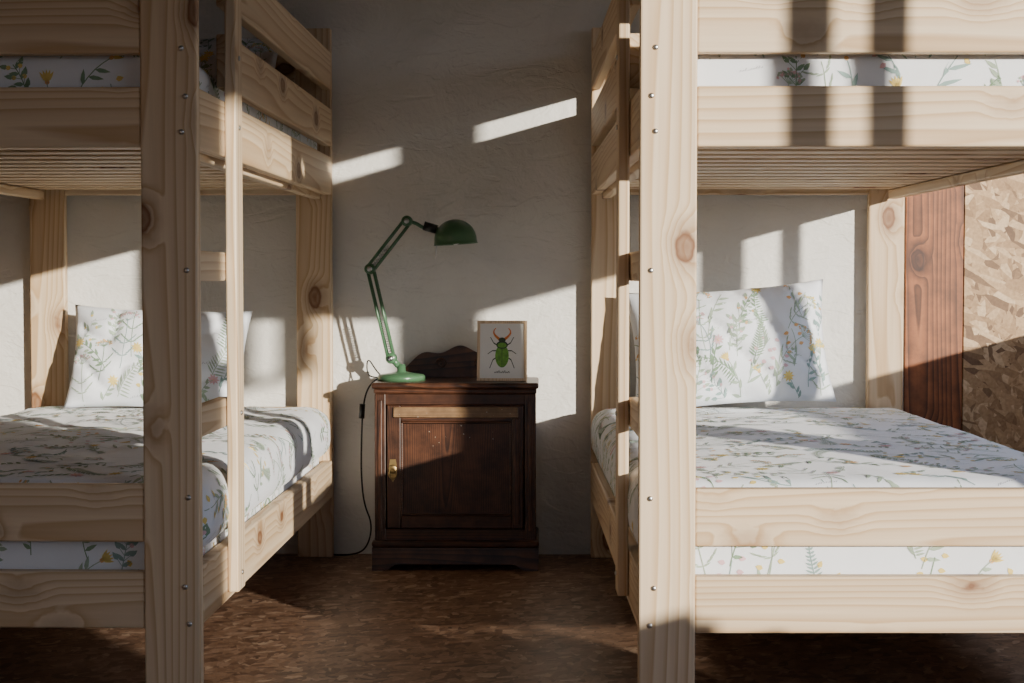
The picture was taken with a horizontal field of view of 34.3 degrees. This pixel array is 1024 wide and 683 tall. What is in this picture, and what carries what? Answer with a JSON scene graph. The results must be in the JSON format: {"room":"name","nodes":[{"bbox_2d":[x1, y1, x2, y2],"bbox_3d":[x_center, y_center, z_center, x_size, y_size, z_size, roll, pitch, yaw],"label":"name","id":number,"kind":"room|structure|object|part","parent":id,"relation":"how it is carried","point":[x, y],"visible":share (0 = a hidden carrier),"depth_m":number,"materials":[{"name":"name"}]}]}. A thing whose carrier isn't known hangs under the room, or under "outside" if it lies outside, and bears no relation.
{"room":"dormitory","nodes":[
{"label":"dormitory","id":0,"kind":"room"},
{"bbox_2d":[0,0,904,553],"bbox_3d":[-0.292,-0.614,5.356,3.095,2.600,0.080,0,2,1],"label":"wall","id":1,"kind":"structure","parent":0,"point":[477,113],"depth_m":5.32,"materials":[{"name":"white paint"}]},
{"bbox_2d":[284,531,297,544],"bbox_3d":[-0.710,0.618,5.348,0.080,0.080,0.047,0,2,1],"label":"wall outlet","id":2,"kind":"object","parent":1,"relation":"attached to","point":[293,540],"visible":0.24,"depth_m":5.36,"materials":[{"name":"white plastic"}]},
{"bbox_2d":[0,554,1023,682],"bbox_3d":[0.003,0.883,1.702,3.810,0.100,7.490,0,2,1],"label":"floor","id":3,"kind":"structure","parent":0,"point":[335,619],"depth_m":4.11,"materials":[{"name":"brown wood"}]},
{"bbox_2d":[0,0,333,682],"bbox_3d":[-1.071,-0.112,4.318,1.002,1.680,1.999,0,2,2],"label":"bunk bed","id":4,"kind":"object","parent":3,"relation":"on","point":[152,516],"visible":1,"depth_m":3.38,"materials":[{"name":"brown wood"}]},
{"bbox_3d":[-1.481,-0.151,5.312,0.113,1.680,0.032,0,2,2],"label":"post","id":5,"kind":"part","parent":4,"relation":"part of","materials":[{"name":"brown wood"}]},
{"bbox_3d":[-1.109,-0.631,3.321,0.740,0.116,0.030,0,2,2],"label":"rail","id":6,"kind":"part","parent":4,"relation":"part of","materials":[{"name":"brown wood"}]},
{"bbox_3d":[-1.109,-0.448,3.328,0.740,0.120,0.030,0,2,2],"label":"rail","id":7,"kind":"part","parent":4,"relation":"part of","materials":[{"name":"brown wood"}]},
{"bbox_3d":[-1.109,0.345,3.360,0.740,0.116,0.030,0,2,2],"label":"rail","id":8,"kind":"part","parent":4,"relation":"part of","materials":[{"name":"brown wood"}]},
{"bbox_3d":[-1.109,0.520,3.367,0.740,0.115,0.030,0,2,2],"label":"rail","id":9,"kind":"part","parent":4,"relation":"part of","materials":[{"name":"brown wood"}]},
{"bbox_2d":[0,461,314,569],"bbox_3d":[-1.081,0.407,4.340,0.899,0.164,1.905,0,2,2],"label":"mattress","id":10,"kind":"object","parent":4,"relation":"attached to","point":[24,555],"depth_m":3.38,"materials":[{"name":"white fabric"}]},
{"bbox_2d":[63,305,252,407],"bbox_3d":[-1.098,0.055,5.161,0.563,0.338,0.215,0,2,5],"label":"pillow","id":11,"kind":"object","parent":4,"relation":"on","point":[107,370],"visible":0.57,"depth_m":5.10,"materials":[{"name":"white fabric"}]},
{"bbox_3d":[-1.082,-0.550,4.301,0.897,0.177,1.908,0,2,2],"label":"mattress","id":12,"kind":"part","parent":4,"relation":"part of","materials":[{"name":"white fabric"}]},
{"bbox_2d":[0,56,316,147],"bbox_3d":[-1.079,-0.552,4.299,0.894,0.175,1.906,0,2,2],"label":"mattress","id":13,"kind":"object","parent":4,"relation":"attached to","point":[15,71],"depth_m":3.34,"materials":[{"name":"white fabric"}]},
{"bbox_3d":[-1.082,0.407,4.341,0.900,0.162,1.905,0,2,2],"label":"mattress","id":14,"kind":"part","parent":4,"relation":"part of","materials":[{"name":"white fabric"}]},
{"bbox_2d":[0,406,329,546],"bbox_3d":[-1.082,0.313,4.336,0.981,0.181,1.908,0,2,2],"label":"duvet","id":15,"kind":"object","parent":4,"relation":"on","point":[284,449],"depth_m":3.99,"materials":[{"name":"white fabric"}]},
{"bbox_2d":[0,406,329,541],"bbox_3d":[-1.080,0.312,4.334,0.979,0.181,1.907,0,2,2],"label":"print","id":16,"kind":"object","parent":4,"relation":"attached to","point":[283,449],"depth_m":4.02},
{"bbox_3d":[-0.682,-0.072,3.328,0.113,1.680,0.032,0,2,2],"label":"post","id":17,"kind":"part","parent":4,"relation":"part of","materials":[{"name":"brown wood"}]},
{"bbox_3d":[-1.055,-0.526,5.283,0.740,0.120,0.030,0,2,2],"label":"rail","id":18,"kind":"part","parent":4,"relation":"part of","materials":[{"name":"brown wood"}]},
{"bbox_3d":[-1.055,0.267,5.314,0.740,0.116,0.030,0,2,2],"label":"rail","id":19,"kind":"part","parent":4,"relation":"part of","materials":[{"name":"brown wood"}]},
{"bbox_2d":[199,38,277,77],"bbox_3d":[-1.014,-0.783,5.093,0.600,0.326,0.209,0,2,1],"label":"pillow","id":20,"kind":"object","parent":4,"relation":"on","point":[207,47],"visible":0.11,"depth_m":5.10,"materials":[{"name":"white fabric"}]},
{"bbox_3d":[-0.614,-0.486,4.293,0.030,0.120,1.931,0,2,2],"label":"rail","id":21,"kind":"part","parent":4,"relation":"part of","materials":[{"name":"brown wood"}]},
{"bbox_3d":[-0.614,0.476,4.331,0.030,0.118,1.931,0,2,2],"label":"rail","id":22,"kind":"part","parent":4,"relation":"part of","materials":[{"name":"brown wood"}]},
{"bbox_3d":[-1.055,-0.855,5.270,0.740,0.110,0.030,0,2,2],"label":"rail","id":23,"kind":"part","parent":4,"relation":"part of","materials":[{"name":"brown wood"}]},
{"bbox_3d":[-0.629,-0.150,5.289,0.113,1.680,0.032,0,2,2],"label":"post","id":24,"kind":"part","parent":4,"relation":"part of","materials":[{"name":"brown wood"}]},
{"bbox_2d":[371,345,538,570],"bbox_3d":[-0.171,0.356,5.191,0.510,0.676,0.302,0,2,1],"label":"nightstand","id":25,"kind":"object","parent":3,"relation":"on","point":[455,452],"visible":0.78,"depth_m":5.06,"materials":[{"name":"brown wood"}]},
{"bbox_2d":[297,216,477,555],"bbox_3d":[-0.408,0.150,5.192,0.610,1.083,0.174,0,2,11],"label":"desk lamp","id":26,"kind":"object","parent":25,"relation":"on","point":[454,231],"visible":1,"depth_m":5.14,"materials":[{"name":"green metal"}]},
{"bbox_3d":[-0.545,0.398,5.287,0.304,0.580,0.088,2,3,36],"label":"power cord","id":27,"kind":"part","parent":26,"relation":"part of","materials":[{"name":"black plastic"}]},
{"bbox_2d":[359,404,364,418],"bbox_3d":[-0.468,0.217,5.171,0.018,0.045,0.018,4,2,1],"label":"switch","id":28,"kind":"object","parent":26,"relation":"attached to","point":[361,406],"depth_m":5.16,"materials":[{"name":"black plastic"}]},
{"bbox_3d":[-0.411,0.087,5.213,0.138,0.057,0.018,2,3,43],"label":"cord","id":29,"kind":"part","parent":26,"relation":"part of","materials":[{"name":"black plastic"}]},
{"bbox_3d":[-0.417,-0.086,5.144,0.009,0.284,0.008,-13,2,1],"label":"arm","id":30,"kind":"part","parent":26,"relation":"part of"},
{"bbox_3d":[-0.417,-0.087,5.172,0.009,0.284,0.008,-13,2,1],"label":"arm","id":31,"kind":"part","parent":26,"relation":"part of"},
{"bbox_3d":[-0.398,-0.086,5.144,0.009,0.284,0.008,-13,2,1],"label":"arm","id":32,"kind":"part","parent":26,"relation":"part of"},
{"bbox_3d":[-0.390,-0.306,5.135,0.008,0.189,0.008,38,2,-1],"label":"arm","id":33,"kind":"part","parent":26,"relation":"part of","materials":[{"name":"green metal"}]},
{"bbox_3d":[-0.398,-0.087,5.172,0.009,0.284,0.008,-13,2,1],"label":"arm","id":34,"kind":"part","parent":26,"relation":"part of"},
{"bbox_3d":[-0.389,-0.308,5.163,0.008,0.189,0.008,38,2,-1],"label":"arm","id":35,"kind":"part","parent":26,"relation":"part of","materials":[{"name":"green metal"}]},
{"bbox_3d":[-0.375,-0.290,5.136,0.008,0.187,0.008,38,2,-1],"label":"arm","id":36,"kind":"part","parent":26,"relation":"part of"},
{"bbox_3d":[-0.374,-0.292,5.163,0.008,0.187,0.008,38,2,-1],"label":"arm","id":37,"kind":"part","parent":26,"relation":"part of"},
{"bbox_3d":[-0.177,-0.340,5.144,0.140,0.078,0.140,-4,2,1],"label":"lamp shade","id":38,"kind":"part","parent":26,"relation":"part of","materials":[{"name":"green metal"}]},
{"bbox_3d":[-0.363,0.389,5.057,0.028,0.028,0.004,0,2,1],"label":"lock plate","id":39,"kind":"part","parent":25,"relation":"part of","materials":[{"name":"gold metal"}]},
{"bbox_3d":[-0.363,0.402,5.051,0.027,0.035,0.004,0,2,1],"label":"drop pull","id":40,"kind":"part","parent":25,"relation":"part of","materials":[{"name":"gold metal"}]},
{"bbox_3d":[-0.171,0.146,5.188,0.496,0.016,0.288,0,2,1],"label":"moulding","id":41,"kind":"part","parent":25,"relation":"part of","materials":[{"name":"brown wood"}]},
{"bbox_3d":[-0.173,0.176,5.066,0.456,0.035,0.018,0,2,1],"label":"rail","id":42,"kind":"part","parent":25,"relation":"part of","materials":[{"name":"brown wood"}]},
{"bbox_3d":[-0.173,0.593,5.082,0.456,0.040,0.018,0,2,1],"label":"rail","id":43,"kind":"part","parent":25,"relation":"part of","materials":[{"name":"brown wood"}]},
{"bbox_3d":[-0.171,0.215,5.046,0.380,0.032,0.008,0,2,1],"label":"door rail moulding","id":44,"kind":"part","parent":25,"relation":"part of","materials":[{"name":"brown wood"}]},
{"bbox_3d":[-0.171,0.613,5.203,0.510,0.022,0.298,0,2,1],"label":"moulding","id":45,"kind":"part","parent":25,"relation":"part of","materials":[{"name":"brown wood"}]},
{"bbox_3d":[-0.170,0.219,5.060,0.338,0.050,0.020,0,2,1],"label":"door rail","id":46,"kind":"part","parent":25,"relation":"part of","materials":[{"name":"brown wood"}]},
{"bbox_3d":[-0.170,0.551,5.074,0.338,0.040,0.020,0,2,1],"label":"door rail","id":47,"kind":"part","parent":25,"relation":"part of","materials":[{"name":"brown wood"}]},
{"bbox_3d":[-0.170,0.387,5.071,0.338,0.287,0.008,0,2,1],"label":"door panel","id":48,"kind":"part","parent":25,"relation":"part of","materials":[{"name":"brown wood"}]},
{"bbox_2d":[477,321,526,380],"bbox_3d":[-0.030,0.029,5.126,0.154,0.187,0.038,0,2,3],"label":"picture","id":49,"kind":"object","parent":25,"relation":"on","point":[501,345],"visible":1,"depth_m":5.12,"materials":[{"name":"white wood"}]},
{"bbox_3d":[-0.103,0.029,5.130,0.009,0.187,0.016,0,-5,3],"label":"frame","id":50,"kind":"part","parent":49,"relation":"part of","materials":[{"name":"brown wood"}]},
{"bbox_3d":[-0.030,-0.059,5.133,0.136,0.009,0.016,0,-5,3],"label":"frame","id":51,"kind":"part","parent":49,"relation":"part of","materials":[{"name":"brown wood"}]},
{"bbox_3d":[-0.031,0.118,5.119,0.136,0.009,0.016,0,-5,3],"label":"frame","id":52,"kind":"part","parent":49,"relation":"part of","materials":[{"name":"brown wood"}]},
{"bbox_3d":[0.042,0.029,5.122,0.009,0.187,0.016,0,-5,3],"label":"frame","id":53,"kind":"part","parent":49,"relation":"part of","materials":[{"name":"brown wood"}]},
{"bbox_3d":[0.014,0.396,5.051,0.018,0.326,0.007,0,2,1],"label":"door stile moulding","id":54,"kind":"part","parent":25,"relation":"part of","materials":[{"name":"brown wood"}]},
{"bbox_2d":[590,0,1023,682],"bbox_3d":[0.735,-0.111,4.291,1.023,1.680,1.999,0,2,0],"label":"bunk bed","id":55,"kind":"object","parent":3,"relation":"on","point":[878,517],"visible":1,"depth_m":3.32,"materials":[{"name":"brown wood"}]},
{"bbox_3d":[0.308,-0.150,5.274,0.113,1.680,0.032,0,2,0],"label":"post","id":56,"kind":"part","parent":55,"relation":"part of","materials":[{"name":"brown wood"}]},
{"bbox_3d":[0.268,0.483,4.316,0.030,0.118,1.931,0,2,0],"label":"rail","id":57,"kind":"part","parent":55,"relation":"part of","materials":[{"name":"brown wood"}]},
{"bbox_3d":[0.268,-0.486,4.278,0.030,0.120,1.931,0,2,0],"label":"rail","id":58,"kind":"part","parent":55,"relation":"part of","materials":[{"name":"brown wood"}]},
{"bbox_3d":[0.310,-0.072,3.312,0.113,1.680,0.032,0,2,0],"label":"post","id":59,"kind":"part","parent":55,"relation":"part of","materials":[{"name":"brown wood"}]},
{"bbox_2d":[629,279,835,405],"bbox_3d":[0.671,0.016,5.128,0.641,0.419,0.215,0,2,-1],"label":"pillow","id":60,"kind":"object","parent":55,"relation":"on","point":[762,344],"visible":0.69,"depth_m":5.06,"materials":[{"name":"white fabric"}]},
{"bbox_3d":[0.746,-0.524,5.256,0.764,0.120,0.030,0,2,0],"label":"rail","id":61,"kind":"part","parent":55,"relation":"part of","materials":[{"name":"brown wood"}]},
{"bbox_2d":[591,407,1023,543],"bbox_3d":[0.747,0.319,4.309,1.000,0.184,1.908,0,2,0],"label":"duvet","id":62,"kind":"object","parent":55,"relation":"on","point":[745,447],"depth_m":3.83,"materials":[{"name":"white fabric"}]},
{"bbox_2d":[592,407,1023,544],"bbox_3d":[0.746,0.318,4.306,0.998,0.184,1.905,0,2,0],"label":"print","id":63,"kind":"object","parent":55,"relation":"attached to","point":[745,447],"depth_m":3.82},
{"bbox_2d":[695,546,1012,573],"bbox_3d":[0.746,0.408,4.313,0.923,0.164,1.905,0,2,0],"label":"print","id":64,"kind":"object","parent":55,"relation":"attached to","point":[708,559],"depth_m":3.36},
{"bbox_3d":[0.748,0.408,4.314,0.924,0.162,1.905,0,2,0],"label":"mattress","id":65,"kind":"part","parent":55,"relation":"part of","materials":[{"name":"white fabric"}]},
{"bbox_3d":[0.749,0.352,3.332,0.764,0.116,0.030,0,2,0],"label":"rail","id":66,"kind":"part","parent":55,"relation":"part of","materials":[{"name":"brown wood"}]},
{"bbox_3d":[0.749,0.527,3.339,0.764,0.115,0.030,0,2,0],"label":"rail","id":67,"kind":"part","parent":55,"relation":"part of","materials":[{"name":"brown wood"}]},
{"bbox_3d":[0.748,-0.548,4.274,0.920,0.176,1.908,0,2,0],"label":"mattress","id":68,"kind":"part","parent":55,"relation":"part of","materials":[{"name":"white fabric"}]},
{"bbox_3d":[0.749,-0.447,3.301,0.764,0.120,0.030,0,2,0],"label":"rail","id":69,"kind":"part","parent":55,"relation":"part of","materials":[{"name":"brown wood"}]},
{"bbox_3d":[0.749,-0.629,3.293,0.764,0.116,0.030,0,2,0],"label":"rail","id":70,"kind":"part","parent":55,"relation":"part of","materials":[{"name":"brown wood"}]},
{"bbox_2d":[718,54,1023,85],"bbox_3d":[0.745,-0.550,4.272,0.917,0.174,1.906,0,2,0],"label":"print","id":71,"kind":"object","parent":55,"relation":"attached to","point":[733,69],"depth_m":3.32},
{"bbox_3d":[1.185,-0.150,5.274,0.113,1.680,0.032,0,2,0],"label":"post","id":72,"kind":"part","parent":55,"relation":"part of","materials":[{"name":"brown wood"}]},
{"bbox_2d":[903,186,963,429],"bbox_3d":[1.348,-0.612,5.324,0.185,2.600,0.088,0,2,1],"label":"plank","id":73,"kind":"object","parent":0,"point":[934,221],"visible":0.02,"depth_m":5.30,"materials":[{"name":"brown wood"}]},
{"bbox_2d":[961,174,1023,452],"bbox_3d":[1.707,-0.612,5.319,0.527,2.600,0.086,0,2,1],"label":"wall","id":74,"kind":"structure","parent":0,"point":[993,242],"depth_m":5.30,"materials":[{"name":"beige wood"}]}
]}

